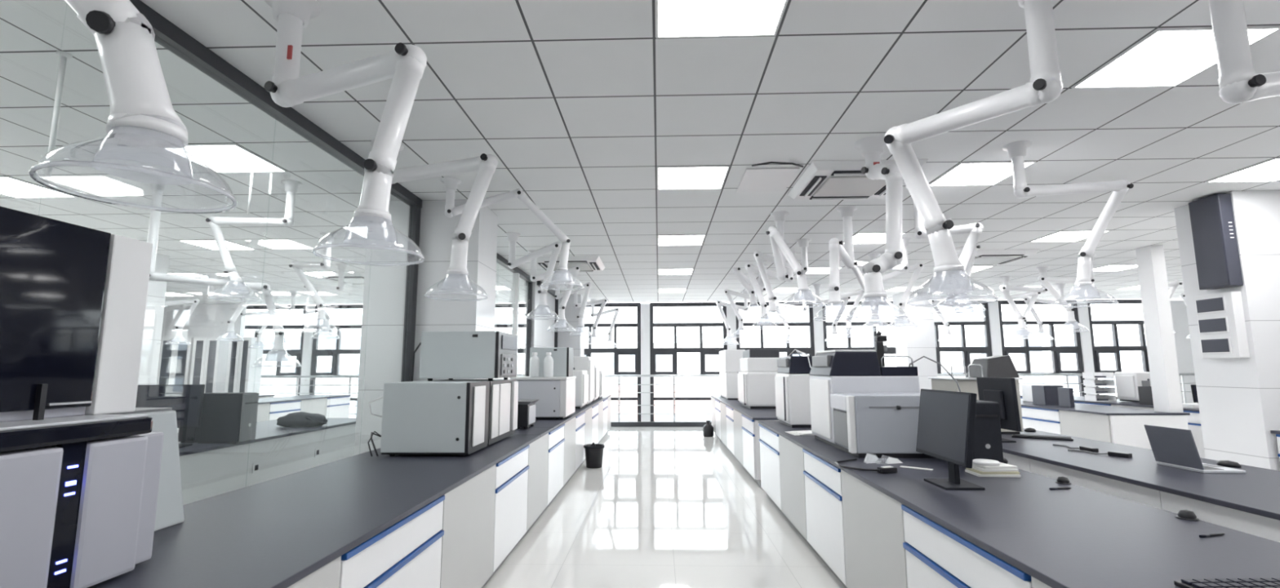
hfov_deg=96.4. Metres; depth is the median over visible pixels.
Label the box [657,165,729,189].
recessed light
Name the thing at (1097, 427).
base cabinet
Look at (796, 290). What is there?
hood
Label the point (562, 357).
instrument
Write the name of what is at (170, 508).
instrument
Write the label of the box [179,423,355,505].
wall
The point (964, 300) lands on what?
extraction arm
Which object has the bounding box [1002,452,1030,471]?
base cabinet
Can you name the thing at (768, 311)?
hood
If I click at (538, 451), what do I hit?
base cabinet
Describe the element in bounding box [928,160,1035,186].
recessed light
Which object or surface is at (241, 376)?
tall cabinet
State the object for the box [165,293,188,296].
diffuser
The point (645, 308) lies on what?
column
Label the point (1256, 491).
countertop
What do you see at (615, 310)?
extraction arm
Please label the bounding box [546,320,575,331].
hood
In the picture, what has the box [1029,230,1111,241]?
recessed light
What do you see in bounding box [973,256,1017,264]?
grille
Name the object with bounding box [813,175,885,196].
grille
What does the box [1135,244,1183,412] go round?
column
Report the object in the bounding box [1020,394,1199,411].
countertop
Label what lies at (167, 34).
window frame
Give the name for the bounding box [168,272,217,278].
recessed light
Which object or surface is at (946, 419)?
computer monitor
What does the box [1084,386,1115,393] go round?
tray
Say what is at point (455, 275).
hood
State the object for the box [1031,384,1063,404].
equipment case
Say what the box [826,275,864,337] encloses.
extraction arm
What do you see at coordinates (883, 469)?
power adapter
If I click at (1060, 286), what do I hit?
extraction arm
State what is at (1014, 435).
keyboard
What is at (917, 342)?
column
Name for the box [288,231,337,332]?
extraction arm
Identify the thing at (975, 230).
extraction arm
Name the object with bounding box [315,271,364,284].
air conditioner cassette
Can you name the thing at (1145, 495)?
base cabinet
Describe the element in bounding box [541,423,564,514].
base cabinet
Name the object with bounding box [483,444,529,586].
base cabinet
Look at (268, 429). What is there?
countertop
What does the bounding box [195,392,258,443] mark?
computer tower
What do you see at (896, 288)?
recessed light
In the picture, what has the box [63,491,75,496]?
indicator light
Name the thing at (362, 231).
recessed light
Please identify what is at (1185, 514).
cable grommet
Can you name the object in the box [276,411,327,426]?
bag
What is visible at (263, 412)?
base cabinet
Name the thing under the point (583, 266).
grille
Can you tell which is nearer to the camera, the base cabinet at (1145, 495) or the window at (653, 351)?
the base cabinet at (1145, 495)
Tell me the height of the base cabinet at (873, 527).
0.772 m
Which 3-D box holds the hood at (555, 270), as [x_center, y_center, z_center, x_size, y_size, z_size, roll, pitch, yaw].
[-0.704,-0.137,5.185,0.390,0.156,0.390,0,-7,2]
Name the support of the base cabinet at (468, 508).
on the floor
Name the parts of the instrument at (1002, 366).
plate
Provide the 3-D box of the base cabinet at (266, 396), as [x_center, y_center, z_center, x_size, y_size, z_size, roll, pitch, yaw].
[-8.975,2.692,12.800,0.940,0.772,0.911,0,-7,2]
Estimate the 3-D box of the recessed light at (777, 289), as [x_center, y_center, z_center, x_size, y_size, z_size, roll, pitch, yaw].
[3.072,-0.087,11.939,0.580,0.008,0.580,0,-7,2]
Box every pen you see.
[1048,487,1071,489]
[1199,532,1225,537]
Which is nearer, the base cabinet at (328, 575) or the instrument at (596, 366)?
the base cabinet at (328, 575)
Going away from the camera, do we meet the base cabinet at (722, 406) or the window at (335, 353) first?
the base cabinet at (722, 406)
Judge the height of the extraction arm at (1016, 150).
1.146 m
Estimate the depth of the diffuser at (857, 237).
7.20 m
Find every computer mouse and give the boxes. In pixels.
[1024,427,1035,431]
[1216,460,1241,467]
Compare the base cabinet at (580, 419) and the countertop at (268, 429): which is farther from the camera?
the base cabinet at (580, 419)
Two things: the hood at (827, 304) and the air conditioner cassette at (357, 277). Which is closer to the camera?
the hood at (827, 304)
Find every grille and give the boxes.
[332,277,364,283]
[546,262,592,271]
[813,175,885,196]
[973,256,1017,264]
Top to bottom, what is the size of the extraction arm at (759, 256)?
1.043 m
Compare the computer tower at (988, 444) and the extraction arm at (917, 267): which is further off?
the extraction arm at (917, 267)
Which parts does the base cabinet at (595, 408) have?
drawer, door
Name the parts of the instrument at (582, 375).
door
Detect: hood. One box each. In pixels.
[28,127,237,213]
[207,280,262,302]
[251,350,300,366]
[302,319,337,332]
[311,216,424,266]
[424,274,488,301]
[526,305,559,319]
[540,270,583,289]
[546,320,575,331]
[750,318,778,329]
[757,311,788,324]
[782,289,825,307]
[813,303,858,320]
[844,297,909,321]
[859,320,892,330]
[887,316,918,328]
[906,271,999,306]
[932,292,985,313]
[944,304,985,319]
[1053,284,1118,307]
[1056,321,1088,332]
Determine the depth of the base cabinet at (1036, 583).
1.70 m
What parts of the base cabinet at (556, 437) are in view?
door, drawer, handle, handle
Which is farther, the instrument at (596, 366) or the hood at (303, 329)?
the instrument at (596, 366)
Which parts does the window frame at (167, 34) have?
rail, rail, white post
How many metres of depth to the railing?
13.71 m
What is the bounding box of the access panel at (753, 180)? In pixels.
[736,161,803,191]
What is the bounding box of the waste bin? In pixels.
[583,442,604,468]
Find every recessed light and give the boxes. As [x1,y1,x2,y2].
[0,175,76,198]
[164,143,287,173]
[165,292,195,296]
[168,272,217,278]
[178,240,256,249]
[257,291,301,295]
[304,271,335,277]
[340,226,367,238]
[495,285,511,289]
[655,0,788,38]
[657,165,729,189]
[657,234,705,245]
[657,268,693,275]
[657,288,686,292]
[772,287,797,291]
[805,266,842,273]
[843,232,905,244]
[885,286,924,290]
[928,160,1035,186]
[971,265,993,271]
[1020,285,1040,287]
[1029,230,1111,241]
[1071,26,1279,88]
[1093,264,1137,271]
[1118,284,1140,288]
[1204,157,1279,182]
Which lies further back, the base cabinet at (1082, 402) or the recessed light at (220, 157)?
the base cabinet at (1082, 402)
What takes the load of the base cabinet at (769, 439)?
on the floor
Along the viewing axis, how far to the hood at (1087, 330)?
8.30 m
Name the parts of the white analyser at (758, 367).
door, lid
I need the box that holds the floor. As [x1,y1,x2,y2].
[483,426,844,587]
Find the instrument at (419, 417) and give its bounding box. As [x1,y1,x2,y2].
[380,381,489,456]
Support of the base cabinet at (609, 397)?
on the floor
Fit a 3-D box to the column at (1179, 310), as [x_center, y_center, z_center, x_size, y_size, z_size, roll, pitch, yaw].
[13.423,1.652,13.991,0.890,3.000,0.240,0,-7,2]
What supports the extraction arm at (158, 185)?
hanging from the ceiling at (579, 104)
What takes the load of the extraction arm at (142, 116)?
hanging from the ceiling at (579, 104)
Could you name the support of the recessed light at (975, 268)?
in the ceiling at (579, 104)
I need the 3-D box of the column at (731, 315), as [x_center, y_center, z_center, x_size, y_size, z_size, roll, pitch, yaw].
[2.299,1.733,14.349,0.230,3.000,0.240,0,-7,2]
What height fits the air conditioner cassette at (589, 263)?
0.085 m
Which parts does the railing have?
post, post, rail, rail, post, rail, post, rail, rail, handrail, post, post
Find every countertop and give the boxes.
[88,435,540,587]
[177,417,355,456]
[257,394,351,404]
[258,394,275,396]
[511,427,553,437]
[520,395,608,429]
[710,395,778,419]
[758,420,1279,587]
[1001,427,1279,519]
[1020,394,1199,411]
[1020,398,1190,414]
[1270,430,1279,434]
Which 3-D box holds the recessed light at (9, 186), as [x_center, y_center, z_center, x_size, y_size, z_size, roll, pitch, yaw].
[-5.559,-0.941,5.071,0.580,0.008,0.580,0,-7,2]
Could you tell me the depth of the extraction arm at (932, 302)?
11.81 m
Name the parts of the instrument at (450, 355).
control panel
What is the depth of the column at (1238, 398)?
5.22 m
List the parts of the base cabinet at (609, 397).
panel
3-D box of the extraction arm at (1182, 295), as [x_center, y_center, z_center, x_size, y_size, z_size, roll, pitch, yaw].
[10.752,0.300,10.940,0.743,1.078,0.467,-3,-8,23]
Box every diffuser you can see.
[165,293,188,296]
[169,273,208,277]
[271,292,290,295]
[853,233,902,243]
[1121,285,1140,288]
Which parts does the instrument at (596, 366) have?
door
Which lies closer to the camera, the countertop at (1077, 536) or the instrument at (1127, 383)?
the countertop at (1077, 536)
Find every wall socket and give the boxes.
[252,461,260,473]
[314,447,319,457]
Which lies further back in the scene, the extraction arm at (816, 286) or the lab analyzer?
the extraction arm at (816, 286)
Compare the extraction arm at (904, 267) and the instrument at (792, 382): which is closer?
the instrument at (792, 382)
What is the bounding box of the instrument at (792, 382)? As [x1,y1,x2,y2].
[774,349,812,427]
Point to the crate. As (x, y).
(1145, 396)
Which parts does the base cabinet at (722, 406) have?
panel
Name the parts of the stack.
white lid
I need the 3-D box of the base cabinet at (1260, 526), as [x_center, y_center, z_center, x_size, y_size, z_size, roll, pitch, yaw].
[3.147,1.317,2.375,0.960,0.772,1.046,0,-7,2]
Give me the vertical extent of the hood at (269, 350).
0.156 m
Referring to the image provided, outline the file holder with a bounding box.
[1057,387,1075,407]
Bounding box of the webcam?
[1003,457,1008,463]
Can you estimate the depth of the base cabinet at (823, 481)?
3.88 m
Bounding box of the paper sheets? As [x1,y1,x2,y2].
[785,430,813,435]
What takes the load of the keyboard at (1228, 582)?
on the countertop at (1077, 536)
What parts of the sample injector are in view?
post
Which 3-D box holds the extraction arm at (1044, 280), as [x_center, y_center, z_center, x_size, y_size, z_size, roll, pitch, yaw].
[6.279,0.004,8.421,0.750,1.104,0.390,-3,-8,21]
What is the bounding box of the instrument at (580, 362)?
[573,355,594,404]
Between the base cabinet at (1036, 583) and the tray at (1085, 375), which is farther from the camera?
the tray at (1085, 375)
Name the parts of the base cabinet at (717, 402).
drawer, door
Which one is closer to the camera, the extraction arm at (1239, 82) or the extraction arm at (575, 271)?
the extraction arm at (1239, 82)
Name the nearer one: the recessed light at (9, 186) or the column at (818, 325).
the recessed light at (9, 186)
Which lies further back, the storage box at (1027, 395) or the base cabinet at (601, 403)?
the base cabinet at (601, 403)
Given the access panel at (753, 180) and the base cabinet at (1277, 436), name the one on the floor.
the base cabinet at (1277, 436)
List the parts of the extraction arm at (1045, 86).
joint knob, joint knob, joint knob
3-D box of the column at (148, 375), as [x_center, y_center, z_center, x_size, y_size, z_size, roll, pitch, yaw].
[-7.049,0.913,7.732,0.600,3.000,0.600,0,-7,2]
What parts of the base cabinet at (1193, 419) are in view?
handle, drawer, handle, door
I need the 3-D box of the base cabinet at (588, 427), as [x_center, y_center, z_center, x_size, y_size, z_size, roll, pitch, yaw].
[-1.059,2.149,8.757,0.550,0.772,0.916,0,-7,2]
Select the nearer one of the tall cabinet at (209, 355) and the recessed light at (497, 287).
the recessed light at (497, 287)
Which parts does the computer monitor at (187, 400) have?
casing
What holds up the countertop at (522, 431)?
on the base cabinet at (538, 451)
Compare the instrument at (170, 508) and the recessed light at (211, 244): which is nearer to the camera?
the instrument at (170, 508)
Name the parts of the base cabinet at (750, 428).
handle, handle, drawer, door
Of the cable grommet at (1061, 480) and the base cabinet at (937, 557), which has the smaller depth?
the base cabinet at (937, 557)
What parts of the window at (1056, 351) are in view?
sash, sash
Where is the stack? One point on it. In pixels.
(980, 467)
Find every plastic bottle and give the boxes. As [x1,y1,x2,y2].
[528,351,539,377]
[543,351,553,377]
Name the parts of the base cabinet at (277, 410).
door, drawer, handle, handle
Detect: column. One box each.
[137,253,169,384]
[299,306,315,395]
[354,199,497,455]
[557,293,584,355]
[640,303,650,422]
[726,302,736,349]
[812,302,824,355]
[892,291,937,391]
[987,301,1002,355]
[1076,300,1097,395]
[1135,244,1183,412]
[1169,299,1197,403]
[1173,190,1279,471]
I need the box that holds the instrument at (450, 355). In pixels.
[419,330,517,381]
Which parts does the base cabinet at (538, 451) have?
panel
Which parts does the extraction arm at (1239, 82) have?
joint knob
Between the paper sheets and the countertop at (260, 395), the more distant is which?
the countertop at (260, 395)
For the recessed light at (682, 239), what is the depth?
7.22 m
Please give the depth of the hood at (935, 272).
2.77 m
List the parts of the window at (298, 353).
sash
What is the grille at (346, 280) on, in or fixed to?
attached to the air conditioner cassette at (357, 277)
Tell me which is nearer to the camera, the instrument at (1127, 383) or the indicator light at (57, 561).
the indicator light at (57, 561)
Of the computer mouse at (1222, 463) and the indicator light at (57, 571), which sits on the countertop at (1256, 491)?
the computer mouse at (1222, 463)
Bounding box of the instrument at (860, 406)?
[808,349,935,457]
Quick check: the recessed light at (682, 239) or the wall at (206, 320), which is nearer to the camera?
the recessed light at (682, 239)
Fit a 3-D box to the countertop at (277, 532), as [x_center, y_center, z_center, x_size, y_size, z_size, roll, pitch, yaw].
[-1.505,0.963,2.650,1.048,0.026,5.100,0,-7,2]
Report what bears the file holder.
on the countertop at (1079, 407)
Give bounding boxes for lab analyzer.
[0,205,164,587]
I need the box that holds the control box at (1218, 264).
[1188,193,1243,289]
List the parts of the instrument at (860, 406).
aisle door, aisle panel, plate, corner post, wire rail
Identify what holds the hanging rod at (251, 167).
hanging from the ceiling at (579, 104)
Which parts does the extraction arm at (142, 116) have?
joint knob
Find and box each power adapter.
[835,457,897,473]
[1053,444,1098,452]
[1067,448,1132,457]
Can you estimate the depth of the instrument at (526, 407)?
5.67 m
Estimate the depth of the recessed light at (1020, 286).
11.50 m
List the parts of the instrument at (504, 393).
door, frame, door frame, door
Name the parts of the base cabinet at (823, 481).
handle, drawer, handle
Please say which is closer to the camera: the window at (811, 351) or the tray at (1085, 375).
the tray at (1085, 375)
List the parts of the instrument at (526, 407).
lid, panel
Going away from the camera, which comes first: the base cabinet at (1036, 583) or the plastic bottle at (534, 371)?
the base cabinet at (1036, 583)
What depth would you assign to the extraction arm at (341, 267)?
8.86 m
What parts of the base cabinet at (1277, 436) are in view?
drawer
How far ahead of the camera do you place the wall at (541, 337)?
10.66 m
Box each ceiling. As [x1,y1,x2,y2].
[0,0,1279,303]
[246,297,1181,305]
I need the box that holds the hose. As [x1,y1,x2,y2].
[908,355,960,391]
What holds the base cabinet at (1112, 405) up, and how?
on the floor
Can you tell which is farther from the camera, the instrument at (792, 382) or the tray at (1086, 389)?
the tray at (1086, 389)
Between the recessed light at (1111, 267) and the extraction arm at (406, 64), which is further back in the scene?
the recessed light at (1111, 267)
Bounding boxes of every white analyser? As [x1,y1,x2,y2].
[719,349,745,399]
[737,349,779,408]
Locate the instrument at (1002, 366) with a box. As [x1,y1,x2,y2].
[928,355,1022,434]
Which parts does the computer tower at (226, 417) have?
panel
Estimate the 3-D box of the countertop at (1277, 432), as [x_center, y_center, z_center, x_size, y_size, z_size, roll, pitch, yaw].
[5.884,1.015,3.549,0.880,0.026,2.880,0,-7,2]
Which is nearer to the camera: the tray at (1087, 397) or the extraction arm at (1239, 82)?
the extraction arm at (1239, 82)
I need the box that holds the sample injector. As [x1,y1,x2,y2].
[874,330,887,366]
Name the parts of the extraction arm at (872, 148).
joint knob, joint knob, joint knob, joint knob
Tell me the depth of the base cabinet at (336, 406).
12.73 m
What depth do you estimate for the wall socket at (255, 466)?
4.96 m
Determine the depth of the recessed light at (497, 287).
11.50 m
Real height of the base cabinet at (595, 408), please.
0.772 m
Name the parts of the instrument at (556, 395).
frame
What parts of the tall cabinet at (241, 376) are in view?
door, door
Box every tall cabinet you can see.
[156,337,193,384]
[189,337,229,393]
[224,337,263,394]
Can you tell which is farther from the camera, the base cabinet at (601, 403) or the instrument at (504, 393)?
the base cabinet at (601, 403)
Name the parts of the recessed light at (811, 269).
light frame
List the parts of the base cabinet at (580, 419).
door, drawer, handle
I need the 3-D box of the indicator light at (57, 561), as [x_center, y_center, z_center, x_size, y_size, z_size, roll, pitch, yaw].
[-1.506,0.697,1.491,0.005,0.006,0.025,0,-7,2]
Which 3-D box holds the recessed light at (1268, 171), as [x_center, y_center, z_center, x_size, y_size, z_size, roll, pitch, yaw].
[5.235,-1.019,4.724,0.580,0.008,0.580,0,-7,2]
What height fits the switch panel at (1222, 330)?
0.600 m
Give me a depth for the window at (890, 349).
14.28 m
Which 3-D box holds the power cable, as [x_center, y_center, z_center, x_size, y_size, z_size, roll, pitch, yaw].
[-1.763,0.773,4.553,0.116,0.818,0.024,1,-7,-9]
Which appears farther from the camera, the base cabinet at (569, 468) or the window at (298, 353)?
the window at (298, 353)
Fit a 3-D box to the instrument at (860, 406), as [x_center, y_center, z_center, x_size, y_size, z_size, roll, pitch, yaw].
[1.763,0.791,4.360,0.688,0.730,1.139,0,-7,2]
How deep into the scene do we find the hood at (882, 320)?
7.32 m
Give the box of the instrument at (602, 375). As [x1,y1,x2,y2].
[598,369,604,398]
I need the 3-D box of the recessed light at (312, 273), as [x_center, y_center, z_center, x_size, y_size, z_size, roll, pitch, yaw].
[-5.402,-0.331,9.829,0.580,0.008,0.580,0,-7,2]
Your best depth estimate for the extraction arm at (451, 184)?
5.01 m
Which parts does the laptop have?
lid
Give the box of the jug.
[702,420,713,436]
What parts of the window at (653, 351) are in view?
sash, sash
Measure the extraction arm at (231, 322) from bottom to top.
1.127 m
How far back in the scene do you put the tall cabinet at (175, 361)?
13.68 m
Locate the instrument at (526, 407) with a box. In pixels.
[517,399,538,428]
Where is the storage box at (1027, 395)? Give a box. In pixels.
[1021,384,1032,401]
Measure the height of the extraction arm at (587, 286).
1.048 m
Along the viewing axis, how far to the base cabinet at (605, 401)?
11.46 m
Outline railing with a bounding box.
[259,373,1195,426]
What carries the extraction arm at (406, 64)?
hanging from the ceiling at (579, 104)
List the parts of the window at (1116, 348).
sash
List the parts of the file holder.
panel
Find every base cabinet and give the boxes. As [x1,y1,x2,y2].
[256,403,270,422]
[258,395,273,398]
[268,400,301,420]
[287,555,341,587]
[300,397,327,417]
[325,395,350,417]
[339,495,444,587]
[440,463,496,587]
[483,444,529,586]
[519,432,548,542]
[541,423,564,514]
[558,417,575,492]
[570,411,585,477]
[580,406,592,465]
[591,403,599,443]
[598,400,603,442]
[600,397,608,440]
[604,395,610,434]
[711,396,719,438]
[715,399,724,444]
[720,401,730,451]
[725,404,737,460]
[733,408,747,471]
[741,413,779,486]
[758,423,787,519]
[778,435,815,551]
[802,448,847,587]
[840,469,907,587]
[901,504,1031,587]
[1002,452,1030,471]
[1021,405,1061,434]
[1029,458,1161,508]
[1031,576,1051,587]
[1058,409,1188,449]
[1074,401,1111,406]
[1111,404,1154,409]
[1160,490,1279,542]
[1182,409,1205,458]
[1275,434,1279,458]
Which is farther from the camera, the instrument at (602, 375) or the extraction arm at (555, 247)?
the instrument at (602, 375)
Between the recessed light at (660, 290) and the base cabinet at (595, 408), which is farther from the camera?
the recessed light at (660, 290)
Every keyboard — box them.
[1011,433,1073,440]
[1173,577,1279,587]
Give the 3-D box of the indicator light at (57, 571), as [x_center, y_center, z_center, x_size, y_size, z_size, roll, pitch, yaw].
[-1.506,0.722,1.488,0.005,0.006,0.025,0,-7,2]
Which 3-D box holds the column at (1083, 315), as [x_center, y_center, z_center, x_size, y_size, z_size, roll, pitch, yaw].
[10.935,1.670,14.071,0.230,3.000,0.240,0,-7,2]
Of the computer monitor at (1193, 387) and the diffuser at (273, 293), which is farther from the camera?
the diffuser at (273, 293)
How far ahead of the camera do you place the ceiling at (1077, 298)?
14.56 m
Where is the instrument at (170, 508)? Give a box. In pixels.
[109,407,184,530]
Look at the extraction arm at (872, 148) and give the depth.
3.81 m
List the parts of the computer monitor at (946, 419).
casing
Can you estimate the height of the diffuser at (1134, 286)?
0.006 m
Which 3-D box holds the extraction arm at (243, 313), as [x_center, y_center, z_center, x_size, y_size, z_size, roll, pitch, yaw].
[-8.748,0.671,13.117,0.753,1.139,0.414,2,-8,-17]
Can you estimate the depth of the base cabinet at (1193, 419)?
7.94 m
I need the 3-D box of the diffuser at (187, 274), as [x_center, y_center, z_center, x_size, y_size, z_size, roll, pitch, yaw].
[-7.801,-0.315,9.907,0.556,0.006,0.556,0,-7,2]
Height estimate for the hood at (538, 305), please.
0.156 m
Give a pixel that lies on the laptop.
(1175, 447)
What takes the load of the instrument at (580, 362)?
on the countertop at (540, 423)
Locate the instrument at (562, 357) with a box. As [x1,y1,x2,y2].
[529,346,573,376]
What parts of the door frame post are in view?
rail, post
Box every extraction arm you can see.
[28,0,237,213]
[146,177,300,366]
[164,298,199,344]
[205,179,302,302]
[205,273,253,341]
[239,297,271,348]
[264,0,426,266]
[270,290,298,344]
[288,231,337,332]
[304,262,348,338]
[370,139,497,301]
[440,177,583,289]
[504,231,561,319]
[527,249,580,331]
[554,275,591,335]
[573,286,607,344]
[588,298,619,347]
[715,290,748,344]
[724,278,759,337]
[733,264,767,315]
[744,251,795,329]
[753,238,811,324]
[765,210,825,307]
[775,290,808,342]
[812,284,849,342]
[813,205,858,320]
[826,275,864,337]
[844,135,909,321]
[851,237,911,330]
[866,253,924,328]
[884,0,1062,306]
[906,186,985,313]
[928,294,963,341]
[944,216,985,319]
[999,266,1048,337]
[999,275,1040,338]
[1002,140,1133,307]
[1022,283,1066,340]
[1037,253,1096,332]
[1143,280,1182,333]
[1179,292,1190,338]
[1208,0,1279,103]
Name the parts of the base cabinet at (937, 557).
door, handle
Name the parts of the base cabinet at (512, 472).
door, drawer, handle, handle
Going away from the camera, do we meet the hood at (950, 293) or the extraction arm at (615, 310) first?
the hood at (950, 293)
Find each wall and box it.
[160,303,246,337]
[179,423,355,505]
[523,280,555,376]
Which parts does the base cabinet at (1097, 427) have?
panel, end panel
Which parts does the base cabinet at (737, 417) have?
panel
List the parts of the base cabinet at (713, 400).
panel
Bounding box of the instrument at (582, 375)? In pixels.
[573,369,588,408]
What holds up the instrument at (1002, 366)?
on the countertop at (1256, 491)
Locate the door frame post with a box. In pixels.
[537,280,558,346]
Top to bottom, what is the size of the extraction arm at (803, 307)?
1.078 m
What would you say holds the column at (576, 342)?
attached to the wall at (541, 337)
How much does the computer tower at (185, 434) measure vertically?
0.380 m
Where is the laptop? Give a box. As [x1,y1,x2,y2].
[1143,424,1245,473]
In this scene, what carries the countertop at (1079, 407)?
on the base cabinet at (1097, 427)
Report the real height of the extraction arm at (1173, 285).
1.078 m
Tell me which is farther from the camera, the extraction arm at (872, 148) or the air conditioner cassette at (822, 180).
the air conditioner cassette at (822, 180)
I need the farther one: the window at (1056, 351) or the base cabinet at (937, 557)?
the window at (1056, 351)
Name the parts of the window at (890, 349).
sash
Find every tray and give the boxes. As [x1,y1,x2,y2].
[509,376,576,379]
[1082,372,1114,377]
[1082,372,1116,401]
[1083,379,1115,386]
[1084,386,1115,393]
[1084,395,1116,401]
[1182,403,1199,408]
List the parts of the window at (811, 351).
sash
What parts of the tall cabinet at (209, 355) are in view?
door, door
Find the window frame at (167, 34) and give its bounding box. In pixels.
[129,0,533,382]
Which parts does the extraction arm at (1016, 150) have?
joint knob, joint knob, joint knob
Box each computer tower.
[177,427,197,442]
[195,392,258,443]
[973,400,1003,462]
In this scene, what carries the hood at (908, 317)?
attached to the extraction arm at (872, 148)
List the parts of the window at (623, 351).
sash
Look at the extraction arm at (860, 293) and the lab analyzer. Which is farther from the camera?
the extraction arm at (860, 293)
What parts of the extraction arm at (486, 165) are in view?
joint knob, joint knob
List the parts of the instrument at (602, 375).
door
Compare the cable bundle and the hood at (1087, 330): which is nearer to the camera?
the cable bundle
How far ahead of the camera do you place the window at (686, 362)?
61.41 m
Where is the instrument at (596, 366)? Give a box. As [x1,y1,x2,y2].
[591,364,599,401]
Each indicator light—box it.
[54,568,66,574]
[55,559,66,564]
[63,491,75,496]
[65,480,76,484]
[65,482,76,486]
[66,464,78,468]
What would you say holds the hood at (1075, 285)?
attached to the extraction arm at (1016, 150)
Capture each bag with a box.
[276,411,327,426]
[863,453,902,463]
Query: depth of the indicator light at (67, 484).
1.52 m
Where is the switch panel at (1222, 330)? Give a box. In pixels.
[1194,291,1249,358]
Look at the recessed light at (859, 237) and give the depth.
7.15 m
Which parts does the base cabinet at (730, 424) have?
drawer, door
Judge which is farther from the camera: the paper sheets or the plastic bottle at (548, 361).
the plastic bottle at (548, 361)
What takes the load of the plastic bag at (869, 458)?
on the countertop at (1077, 536)
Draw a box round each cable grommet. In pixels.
[1055,475,1071,484]
[1175,509,1199,520]
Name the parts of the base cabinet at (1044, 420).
handle, drawer, handle, door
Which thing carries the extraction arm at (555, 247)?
hanging from the ceiling at (579, 104)
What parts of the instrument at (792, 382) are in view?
aisle door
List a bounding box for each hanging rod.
[44,50,72,177]
[247,165,257,215]
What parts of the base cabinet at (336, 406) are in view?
door, drawer, handle, handle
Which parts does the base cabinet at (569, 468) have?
panel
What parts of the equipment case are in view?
panel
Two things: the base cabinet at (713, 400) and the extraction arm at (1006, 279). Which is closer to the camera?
the extraction arm at (1006, 279)
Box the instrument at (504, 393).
[418,378,518,445]
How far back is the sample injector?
4.60 m
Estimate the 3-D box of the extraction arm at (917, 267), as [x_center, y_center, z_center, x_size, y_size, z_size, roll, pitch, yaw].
[3.621,-0.055,8.116,0.702,1.048,0.402,0,-7,2]
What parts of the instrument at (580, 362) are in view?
door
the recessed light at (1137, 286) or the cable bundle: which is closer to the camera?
the cable bundle
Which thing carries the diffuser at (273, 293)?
attached to the recessed light at (275, 293)
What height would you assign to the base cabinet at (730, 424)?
0.772 m
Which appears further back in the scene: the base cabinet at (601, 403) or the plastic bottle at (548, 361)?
the base cabinet at (601, 403)
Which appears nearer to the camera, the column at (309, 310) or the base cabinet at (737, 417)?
the base cabinet at (737, 417)
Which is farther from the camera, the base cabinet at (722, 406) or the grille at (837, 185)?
the base cabinet at (722, 406)
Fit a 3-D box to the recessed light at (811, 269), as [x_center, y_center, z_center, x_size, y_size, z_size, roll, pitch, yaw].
[2.993,-0.392,9.560,0.580,0.008,0.580,0,-7,2]
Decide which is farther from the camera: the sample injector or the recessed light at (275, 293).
the recessed light at (275, 293)
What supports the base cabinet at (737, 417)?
on the floor
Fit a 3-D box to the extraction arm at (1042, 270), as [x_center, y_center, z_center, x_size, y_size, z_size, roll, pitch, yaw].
[6.297,0.150,9.419,0.753,1.139,0.414,-2,-7,12]
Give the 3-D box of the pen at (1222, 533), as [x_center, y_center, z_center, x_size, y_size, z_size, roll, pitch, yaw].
[2.033,0.855,2.032,0.124,0.009,0.009,2,-8,-15]
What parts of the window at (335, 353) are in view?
sash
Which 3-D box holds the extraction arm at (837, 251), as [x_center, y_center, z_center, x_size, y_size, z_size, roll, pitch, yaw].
[1.873,-0.323,5.476,0.390,1.178,0.927,-3,-8,24]
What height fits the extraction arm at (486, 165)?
1.153 m
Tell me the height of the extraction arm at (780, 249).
1.032 m
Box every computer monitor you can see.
[135,384,204,448]
[915,388,985,489]
[976,377,1021,442]
[1191,384,1198,403]
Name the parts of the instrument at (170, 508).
lid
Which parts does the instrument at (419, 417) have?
frame, door frame, door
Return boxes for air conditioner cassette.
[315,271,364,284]
[536,255,604,271]
[787,159,928,199]
[957,248,1040,266]
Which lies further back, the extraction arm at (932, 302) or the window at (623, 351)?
the window at (623, 351)
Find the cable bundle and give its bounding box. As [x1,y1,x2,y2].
[367,396,382,456]
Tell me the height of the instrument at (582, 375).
0.548 m
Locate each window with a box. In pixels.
[244,304,308,395]
[244,328,361,417]
[309,304,363,400]
[493,342,809,384]
[494,303,524,374]
[583,302,640,422]
[604,384,719,421]
[649,302,727,422]
[734,301,814,373]
[822,301,896,353]
[844,325,1146,396]
[933,300,991,373]
[996,299,1085,396]
[1083,299,1149,398]
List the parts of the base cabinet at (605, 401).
drawer, door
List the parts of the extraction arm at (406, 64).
joint knob, joint knob, joint knob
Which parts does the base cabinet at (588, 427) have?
panel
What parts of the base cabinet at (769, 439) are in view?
handle, drawer, handle, door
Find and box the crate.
[1137,386,1153,405]
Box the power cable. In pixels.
[411,342,421,381]
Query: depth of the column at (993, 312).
14.13 m
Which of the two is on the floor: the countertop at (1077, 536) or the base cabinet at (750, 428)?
the base cabinet at (750, 428)
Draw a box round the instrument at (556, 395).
[509,376,576,418]
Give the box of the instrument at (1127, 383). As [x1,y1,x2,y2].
[1115,371,1151,401]
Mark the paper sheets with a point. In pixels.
(801, 432)
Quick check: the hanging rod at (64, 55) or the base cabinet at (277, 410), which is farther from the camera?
the base cabinet at (277, 410)
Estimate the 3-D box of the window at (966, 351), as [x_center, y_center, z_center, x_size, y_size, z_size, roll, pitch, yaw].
[7.694,1.671,14.115,1.930,3.030,0.135,0,-7,2]
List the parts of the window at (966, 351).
sash, sash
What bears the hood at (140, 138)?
attached to the extraction arm at (142, 116)
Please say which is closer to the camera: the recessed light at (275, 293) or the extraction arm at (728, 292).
the extraction arm at (728, 292)
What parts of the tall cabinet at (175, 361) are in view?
door, door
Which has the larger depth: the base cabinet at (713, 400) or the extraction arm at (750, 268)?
the base cabinet at (713, 400)
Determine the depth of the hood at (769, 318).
7.94 m
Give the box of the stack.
[964,458,1021,477]
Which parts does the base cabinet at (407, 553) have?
handle, handle, door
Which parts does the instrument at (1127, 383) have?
door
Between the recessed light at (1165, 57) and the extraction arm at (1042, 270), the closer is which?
the recessed light at (1165, 57)
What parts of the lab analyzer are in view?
door, door handle, door, plate, door, panel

